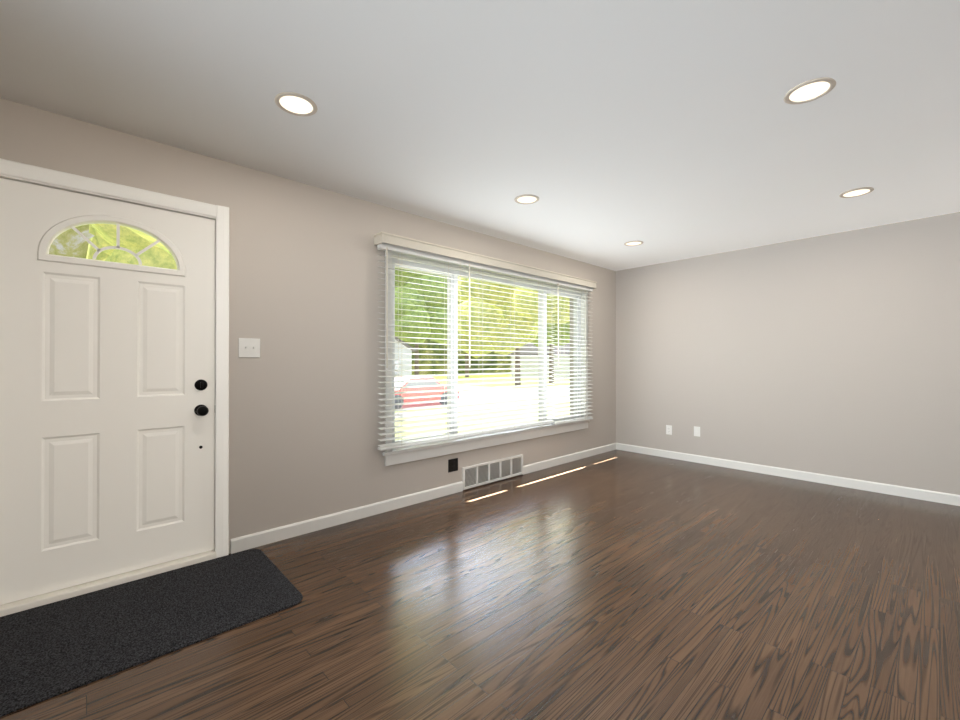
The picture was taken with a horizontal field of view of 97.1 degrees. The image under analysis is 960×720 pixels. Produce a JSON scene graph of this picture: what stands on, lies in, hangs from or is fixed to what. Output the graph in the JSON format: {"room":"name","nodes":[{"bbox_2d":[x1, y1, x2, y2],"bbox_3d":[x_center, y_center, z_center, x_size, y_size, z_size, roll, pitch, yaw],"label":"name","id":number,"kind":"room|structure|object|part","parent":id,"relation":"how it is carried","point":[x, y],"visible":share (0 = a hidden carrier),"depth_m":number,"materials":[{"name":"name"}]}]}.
{"room":"empty living room","nodes":[
{"label":"empty living room","id":0,"kind":"room"},
{"bbox_2d":[0,98,615,553],"bbox_3d":[-0.616,-0.009,3.626,6.960,2.420,0.234,0,0,-43],"label":"wall","id":1,"kind":"structure","parent":0,"point":[306,298],"depth_m":2.94,"materials":[{"name":"beige paint"}]},
{"bbox_2d":[0,158,229,604],"bbox_3d":[-1.995,0.128,2.329,1.044,2.134,0.284,0,0,-43],"label":"door","id":2,"kind":"structure","parent":1,"relation":"in","point":[114,418],"depth_m":2.25,"materials":[{"name":"painted wood"},{"name":"glass"},{"name":"metal"}]},
{"label":"glass","id":3,"kind":"part","parent":2,"relation":"part of","materials":[{"name":"clear glass"}]},
{"bbox_3d":[-1.643,0.324,2.537,0.109,0.414,0.112,0,0,-43],"label":"knob","id":4,"kind":"part","parent":2,"relation":"part of","materials":[{"name":"black metal"}]},
{"bbox_2d":[239,338,259,357],"bbox_3d":[-1.461,-0.077,2.690,0.124,0.122,0.020,0,0,-43],"label":"switch plate","id":5,"kind":"object","parent":1,"relation":"attached to","point":[249,347],"visible":1,"depth_m":2.69,"materials":[{"name":"white plastic"}]},
{"bbox_2d":[448,458,457,472],"bbox_3d":[-0.241,0.949,3.821,0.112,0.115,0.009,0,0,-43],"label":"outlet","id":6,"kind":"object","parent":1,"relation":"attached to","point":[452,465],"depth_m":3.81,"materials":[{"name":"black plastic"}]},
{"bbox_2d":[373,232,596,288],"bbox_3d":[0.306,-0.926,4.251,2.973,0.079,0.130,0,0,-43],"label":"window valance","id":7,"kind":"object","parent":1,"relation":"attached to","point":[396,240],"visible":1,"depth_m":3.82,"materials":[{"name":"beige wood"}]},
{"bbox_2d":[383,251,589,465],"bbox_3d":[0.259,-0.026,4.359,2.890,1.740,0.157,0,0,-43],"label":"window","id":8,"kind":"structure","parent":1,"relation":"in","point":[542,317],"depth_m":3.99,"materials":[{"name":"white plastic"}]},
{"bbox_2d":[377,243,592,449],"bbox_3d":[0.301,-0.091,4.253,2.933,1.631,0.056,0,0,-43],"label":"window blinds","id":9,"kind":"object","parent":8,"relation":"attached to","point":[431,256],"visible":0.98,"depth_m":3.91,"materials":[{"name":"white plastic"}]},
{"bbox_2d":[386,247,387,367],"bbox_3d":[-0.715,-0.401,3.259,0.012,0.930,0.016,0,0,-43],"label":"blind cord","id":10,"kind":"object","parent":9,"relation":"attached to","point":[386,247],"depth_m":3.26,"materials":[{"name":"beige plastic"}]},
{"bbox_2d":[444,262,448,438],"bbox_3d":[-0.292,-0.085,3.701,0.002,1.538,0.056,0,0,-43],"label":"blind cord","id":11,"kind":"object","parent":9,"relation":"attached to","point":[448,262],"depth_m":3.68,"materials":[{"name":"white fabric"}]},
{"bbox_2d":[469,265,469,366],"bbox_3d":[-0.133,-0.399,3.798,0.116,0.930,0.016,0,0,-43],"label":"blind cord","id":12,"kind":"object","parent":9,"relation":"attached to","point":[469,337],"depth_m":3.83,"materials":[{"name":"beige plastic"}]},
{"bbox_2d":[514,275,514,427],"bbox_3d":[0.329,-0.082,4.276,0.002,1.538,0.056,0,0,-43],"label":"blind cord","id":13,"kind":"object","parent":9,"relation":"attached to","point":[514,275],"depth_m":4.26,"materials":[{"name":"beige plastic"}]},
{"bbox_2d":[558,283,558,365],"bbox_3d":[0.872,-0.071,4.745,0.055,1.576,0.244,0,0,35],"label":"blind cord","id":14,"kind":"object","parent":9,"relation":"attached to","point":[558,283],"depth_m":4.72,"materials":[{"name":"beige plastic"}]},
{"bbox_2d":[585,290,585,419],"bbox_3d":[1.303,-0.069,5.145,0.129,1.576,0.051,0,0,-16],"label":"blind cord","id":15,"kind":"object","parent":9,"relation":"attached to","point":[585,290],"depth_m":5.11,"materials":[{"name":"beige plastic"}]},
{"bbox_2d":[462,454,522,489],"bbox_3d":[0.144,1.091,4.168,0.820,0.200,0.021,0,0,-43],"label":"air vent","id":16,"kind":"object","parent":1,"relation":"in","point":[487,472],"visible":1,"depth_m":4.14,"materials":[{"name":"white metal"}]},
{"bbox_2d":[0,449,959,719],"bbox_3d":[1.042,1.252,1.828,6.960,0.120,5.117,0,0,-43],"label":"floor","id":17,"kind":"structure","parent":0,"point":[618,585],"depth_m":1.99,"materials":[{"name":"brown wood"}]},
{"bbox_2d":[0,550,216,616],"bbox_3d":[-2.010,1.176,2.340,0.910,0.037,0.280,0,0,-43],"label":"threshold","id":18,"kind":"object","parent":17,"relation":"on","point":[51,597],"visible":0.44,"depth_m":2.20,"materials":[{"name":"beige wood"}]},
{"bbox_2d":[0,549,302,716],"bbox_3d":[-1.690,1.187,1.881,1.520,0.009,0.815,0,0,-43],"label":"doormat","id":19,"kind":"object","parent":17,"relation":"on","point":[51,650],"visible":0.94,"depth_m":1.92,"materials":[{"name":"black carpet"}]},
{"bbox_2d":[0,0,959,270],"bbox_3d":[1.042,-1.303,1.840,6.960,0.150,5.117,0,0,-43],"label":"ceiling","id":20,"kind":"structure","parent":0,"point":[662,130],"depth_m":2.02,"materials":[{"name":"white paint"}]},
{"bbox_2d":[274,92,316,115],"bbox_3d":[-0.881,-1.222,2.031,0.190,0.008,0.190,0,0,-43],"label":"recessed light","id":21,"kind":"object","parent":20,"relation":"in","point":[296,104],"visible":1,"depth_m":2.02,"materials":[{"name":"beige"}]},
{"bbox_2d":[514,194,538,203],"bbox_3d":[0.355,-1.217,3.215,0.190,0.008,0.190,0,0,-43],"label":"recessed light","id":22,"kind":"object","parent":20,"relation":"in","point":[527,199],"visible":1,"depth_m":3.21,"materials":[{"name":"beige"}]},
{"bbox_2d":[624,241,642,245],"bbox_3d":[1.597,-1.211,4.405,0.190,0.008,0.190,0,0,-43],"label":"recessed light","id":23,"kind":"object","parent":20,"relation":"in","point":[632,243],"visible":0.98,"depth_m":4.40,"materials":[{"name":"beige"}]},
{"bbox_2d":[784,77,835,103],"bbox_3d":[1.501,-1.223,1.932,0.190,0.008,0.190,0,0,-43],"label":"recessed light","id":24,"kind":"object","parent":20,"relation":"in","point":[809,90],"visible":1,"depth_m":1.92,"materials":[{"name":"beige"}]},
{"bbox_2d":[839,187,873,197],"bbox_3d":[2.742,-1.217,3.087,0.190,0.008,0.190,0,0,-43],"label":"recessed light","id":25,"kind":"object","parent":20,"relation":"in","point":[856,192],"visible":1,"depth_m":3.08,"materials":[{"name":"beige plastic"}]},
{"bbox_2d":[616,212,959,505],"bbox_3d":[3.585,-0.007,4.037,0.234,2.420,4.897,0,0,-43],"label":"wall","id":26,"kind":"structure","parent":0,"point":[837,354],"depth_m":4.22,"materials":[{"name":"beige paint"}]},
{"bbox_2d":[666,425,671,434],"bbox_3d":[2.332,0.863,5.229,0.009,0.115,0.070,0,0,-43],"label":"outlet","id":27,"kind":"object","parent":26,"relation":"attached to","point":[668,429],"visible":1,"depth_m":5.22,"materials":[{"name":"white plastic"}]},
{"bbox_2d":[694,426,699,436],"bbox_3d":[2.552,0.842,4.986,0.015,0.115,0.070,0,0,-43],"label":"outlet","id":28,"kind":"object","parent":26,"relation":"attached to","point":[696,431],"visible":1,"depth_m":4.98,"materials":[{"name":"white plastic"}]},
{"label":"outside","id":29,"kind":"structure","parent":0,"visible":0},
{"bbox_2d":[49,224,511,374],"bbox_3d":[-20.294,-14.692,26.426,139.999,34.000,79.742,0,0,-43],"label":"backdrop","id":30,"kind":"structure","parent":29,"point":[72,235],"depth_m":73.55,"materials":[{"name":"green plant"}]},
{"bbox_2d":[395,374,569,439],"bbox_3d":[-9.627,2.591,54.575,220.000,0.300,86.783,0,0,-43],"label":"lawn","id":31,"kind":"structure","parent":29,"point":[480,381],"depth_m":18.32,"materials":[{"name":"green plant"}]},
{"bbox_2d":[86,224,176,269],"bbox_3d":[-15.648,-5.205,20.414,8.783,14.968,9.161,0,0,-43],"label":"tree","id":32,"kind":"object","parent":31,"relation":"on","point":[116,253],"depth_m":18.18,"materials":[{"name":"green plant"}]},
{"bbox_2d":[124,226,171,254],"bbox_3d":[-4.749,-3.299,9.080,9.233,11.048,8.596,0,0,-43],"label":"tree","id":33,"kind":"object","parent":31,"relation":"on","point":[151,240],"depth_m":8.95,"materials":[{"name":"green plant"}]},
{"bbox_2d":[395,337,416,374],"bbox_3d":[-12.664,-0.531,37.329,9.800,5.779,10.700,0,0,-43],"label":"house","id":34,"kind":"structure","parent":31,"relation":"on","point":[405,345],"depth_m":36.12,"materials":[{"name":"white"}]},
{"bbox_2d":[395,268,460,374],"bbox_3d":[-6.746,-6.337,52.868,15.470,17.536,10.845,0,0,-43],"label":"tree","id":35,"kind":"object","parent":31,"relation":"on","point":[422,305],"depth_m":49.29,"materials":[{"name":"green plant"}]},
{"bbox_2d":[444,301,492,376],"bbox_3d":[-1.315,-6.350,60.177,16.509,17.631,13.060,0,0,-43],"label":"tree","id":36,"kind":"object","parent":31,"relation":"on","point":[465,346],"depth_m":55.36,"materials":[{"name":"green plant"}]},
{"bbox_2d":[458,277,569,385],"bbox_3d":[3.747,-4.465,37.407,10.241,13.647,11.399,0,0,-43],"label":"tree","id":37,"kind":"object","parent":31,"relation":"on","point":[487,312],"depth_m":35.96,"materials":[{"name":"green plant"}]},
{"bbox_2d":[508,343,569,379],"bbox_3d":[11.524,-0.426,59.704,10.700,5.779,10.700,0,0,-43],"label":"house","id":38,"kind":"structure","parent":31,"relation":"on","point":[562,347],"depth_m":56.63,"materials":[{"name":"white"}]},
{"bbox_2d":[530,321,569,382],"bbox_3d":[6.724,-4.995,44.456,10.070,14.774,9.638,0,0,-43],"label":"tree","id":39,"kind":"object","parent":31,"relation":"on","point":[566,327],"depth_m":41.87,"materials":[{"name":"green plant"}]},
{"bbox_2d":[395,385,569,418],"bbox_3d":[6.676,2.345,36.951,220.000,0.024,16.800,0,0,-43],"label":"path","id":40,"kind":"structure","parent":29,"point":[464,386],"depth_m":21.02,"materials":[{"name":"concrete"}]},
{"bbox_2d":[395,386,569,411],"bbox_3d":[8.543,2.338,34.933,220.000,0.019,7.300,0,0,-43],"label":"street","id":41,"kind":"structure","parent":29,"point":[482,399],"depth_m":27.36,"materials":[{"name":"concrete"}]},
{"bbox_2d":[395,376,458,408],"bbox_3d":[-3.357,1.546,20.999,4.500,1.428,1.840,0,0,-43],"label":"car","id":42,"kind":"object","parent":41,"relation":"on","point":[416,389],"depth_m":20.25,"materials":[{"name":"red metal"}]}
]}

